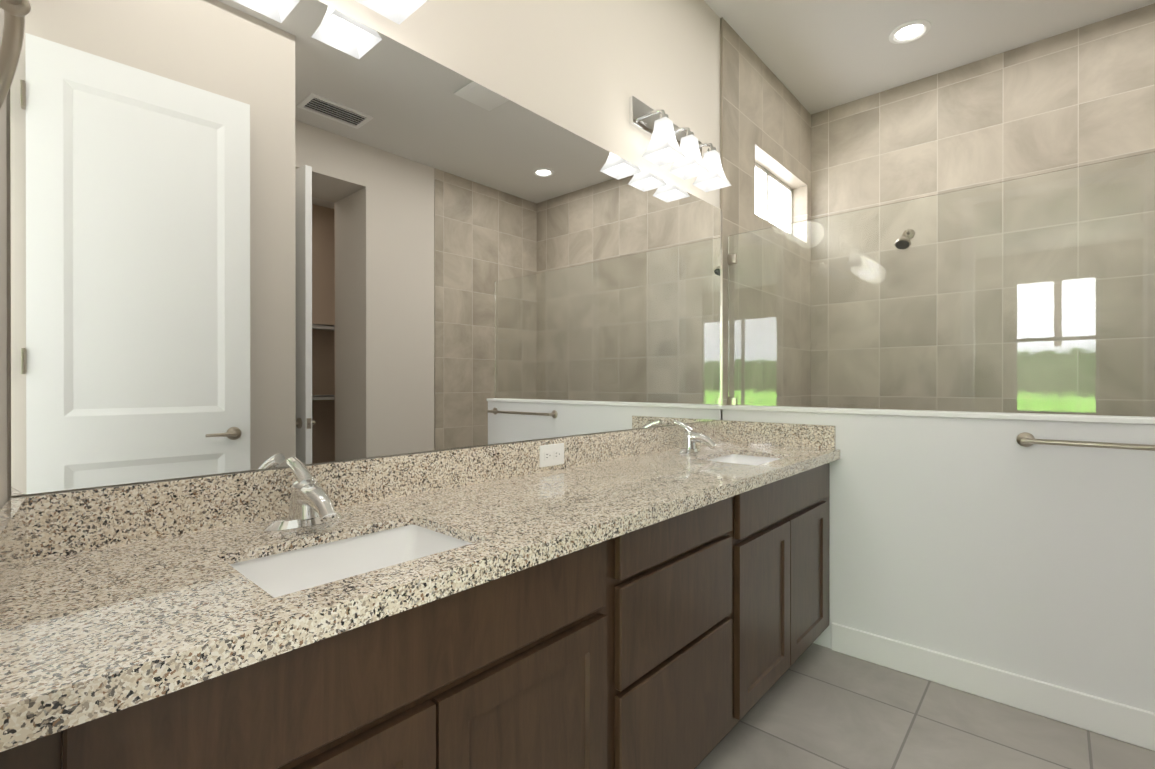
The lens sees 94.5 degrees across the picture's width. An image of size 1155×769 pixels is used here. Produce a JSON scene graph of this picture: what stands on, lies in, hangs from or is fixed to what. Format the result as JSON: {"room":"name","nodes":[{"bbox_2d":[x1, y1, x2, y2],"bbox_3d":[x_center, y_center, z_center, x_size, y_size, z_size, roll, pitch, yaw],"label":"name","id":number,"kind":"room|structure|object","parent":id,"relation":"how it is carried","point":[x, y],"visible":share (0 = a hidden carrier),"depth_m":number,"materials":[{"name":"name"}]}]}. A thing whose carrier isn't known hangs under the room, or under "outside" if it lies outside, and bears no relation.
{"room":"bathroom","nodes":[
{"label":"bathroom","id":0,"kind":"room"},
{"bbox_2d":[0,8,7,508],"bbox_3d":[-0.404,-0.342,0.228,0.177,3.050,1.910,0,0,-45],"label":"wall","id":1,"kind":"structure","parent":0,"point":[3,308],"depth_m":0.85,"materials":[{"name":"beige paint"}]},
{"bbox_2d":[0,0,30,109],"bbox_3d":[-0.510,-0.265,0.446,0.176,0.189,0.076,0,0,42],"label":"towel ring","id":2,"kind":"object","parent":1,"relation":"attached to","point":[16,12],"visible":1,"depth_m":0.49,"materials":[{"name":"silver metal"}]},
{"bbox_2d":[7,0,720,499],"bbox_3d":[0.204,-0.346,2.232,0.128,3.050,4.340,0,0,42],"label":"mirror","id":3,"kind":"object","parent":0,"point":[254,234],"depth_m":1.28,"materials":[{"name":"silver mirror"}]},
{"bbox_2d":[355,0,427,24],"bbox_3d":[-0.595,-1.029,1.120,0.178,0.250,0.560,0,0,42],"label":"sconce","id":4,"kind":"object","parent":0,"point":[399,12],"visible":1,"depth_m":1.30,"materials":[{"name":"white glass"}]},
{"bbox_2d":[629,96,730,191],"bbox_3d":[0.459,-1.031,2.296,0.178,0.250,0.560,0,0,42],"label":"sconce","id":5,"kind":"object","parent":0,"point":[671,142],"visible":1,"depth_m":2.23,"materials":[{"name":"white glass"}]},
{"bbox_2d":[720,17,810,413],"bbox_3d":[1.142,-0.348,3.253,0.104,3.050,1.326,0,0,42],"label":"shower wall tile","id":6,"kind":"structure","parent":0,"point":[765,118],"depth_m":2.97,"materials":[{"name":"beige tile"}]},
{"bbox_2d":[755,162,791,225],"bbox_3d":[1.201,-1.164,3.417,0.030,0.420,0.880,0,0,42],"label":"window","id":7,"kind":"structure","parent":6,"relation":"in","point":[773,199],"depth_m":3.52,"materials":[{"name":"white glass"}]},
{"bbox_2d":[695,643,1154,768],"bbox_3d":[-0.122,1.237,-1.434,4.900,0.100,10.240,0,0,42],"label":"floor","id":8,"kind":"structure","parent":0,"point":[816,706],"depth_m":1.82,"materials":[{"name":"tile"}]},
{"bbox_2d":[0,454,829,768],"bbox_3d":[0.083,0.744,1.601,0.546,0.872,2.556,0,0,42],"label":"bathroom vanity","id":9,"kind":"object","parent":8,"relation":"on","point":[686,640],"visible":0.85,"depth_m":1.05,"materials":[{"name":"brown wood"}]},
{"bbox_2d":[0,420,839,751],"bbox_3d":[0.091,0.256,1.589,0.571,0.145,2.561,0,0,42],"label":"countertop","id":10,"kind":"structure","parent":9,"relation":"on","point":[114,598],"depth_m":0.94,"materials":[{"name":"stone"}]},
{"bbox_2d":[263,456,343,530],"bbox_3d":[-0.549,0.223,1.098,0.198,0.132,0.160,0,0,42],"label":"faucet","id":11,"kind":"object","parent":10,"relation":"on","point":[311,502],"visible":1,"depth_m":1.08,"materials":[{"name":"silver metal"}]},
{"bbox_2d":[229,524,471,597],"bbox_3d":[-0.388,0.378,0.953,0.325,0.137,0.430,0,0,42],"label":"sink","id":12,"kind":"object","parent":10,"relation":"in","point":[284,573],"depth_m":1.05,"materials":[{"name":"white ceramic"}]},
{"bbox_2d":[540,443,563,467],"bbox_3d":[-0.084,0.236,1.786,0.007,0.072,0.116,0,0,42],"label":"outlet","id":13,"kind":"object","parent":10,"relation":"attached to","point":[551,454],"visible":1,"depth_m":1.78,"materials":[{"name":"white plastic"}]},
{"bbox_2d":[674,420,716,452],"bbox_3d":[0.497,0.220,2.265,0.198,0.132,0.160,0,0,42],"label":"faucet","id":14,"kind":"object","parent":10,"relation":"on","point":[691,437],"visible":1,"depth_m":2.25,"materials":[{"name":"silver metal"}]},
{"bbox_2d":[708,454,779,465],"bbox_3d":[0.658,0.375,2.121,0.325,0.137,0.430,0,0,42],"label":"sink","id":15,"kind":"object","parent":10,"relation":"in","point":[733,458],"depth_m":2.29,"materials":[{"name":"white ceramic"}]},
{"bbox_2d":[704,0,1154,113],"bbox_3d":[-0.122,-1.913,-1.441,4.900,0.100,10.240,0,0,42],"label":"ceiling","id":16,"kind":"structure","parent":0,"point":[815,56],"depth_m":2.85,"materials":[{"name":"white paint"}]},
{"bbox_2d":[889,19,930,43],"bbox_3d":[1.761,-1.866,2.834,0.190,0.012,0.190,0,0,42],"label":"recessed light","id":17,"kind":"object","parent":16,"relation":"in","point":[909,31],"visible":1,"depth_m":2.83,"materials":[{"name":"white plastic"}]},
{"bbox_2d":[721,410,1154,712],"bbox_3d":[1.483,0.654,2.155,1.900,1.050,0.130,0,0,42],"label":"wall","id":18,"kind":"structure","parent":0,"point":[993,543],"depth_m":1.99,"materials":[{"name":"white paint"}]},
{"bbox_2d":[721,405,1154,424],"bbox_3d":[1.486,0.119,2.151,1.908,0.020,0.146,0,0,42],"label":"cap","id":19,"kind":"object","parent":18,"relation":"on","point":[1079,418],"visible":0.83,"depth_m":2.07,"materials":[{"name":"white"}]},
{"bbox_2d":[728,152,1154,416],"bbox_3d":[1.484,-0.331,2.152,1.878,0.880,0.024,0,0,42],"label":"glass panel","id":20,"kind":"object","parent":19,"relation":"on","point":[1034,294],"visible":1,"depth_m":2.11,"materials":[{"name":"clear glass"}]},
{"bbox_2d":[831,623,1154,750],"bbox_3d":[1.685,1.119,1.966,1.374,0.120,0.144,0,0,42],"label":"baseboard","id":21,"kind":"structure","parent":18,"relation":"attached to","point":[1119,721],"depth_m":1.97,"materials":[{"name":"white wood"}]},
{"bbox_2d":[1016,432,1154,450],"bbox_3d":[1.830,0.200,1.709,0.662,0.052,0.068,0,0,42],"label":"towel bar","id":22,"kind":"object","parent":18,"relation":"attached to","point":[1025,439],"visible":1,"depth_m":1.80,"materials":[{"name":"silver metal"}]},
{"bbox_2d":[811,3,1154,218],"bbox_3d":[2.893,-0.347,2.655,3.570,3.050,0.120,0,0,42],"label":"wall","id":23,"kind":"structure","parent":0,"point":[1081,96],"depth_m":3.03,"materials":[{"name":"tile"}]}
]}

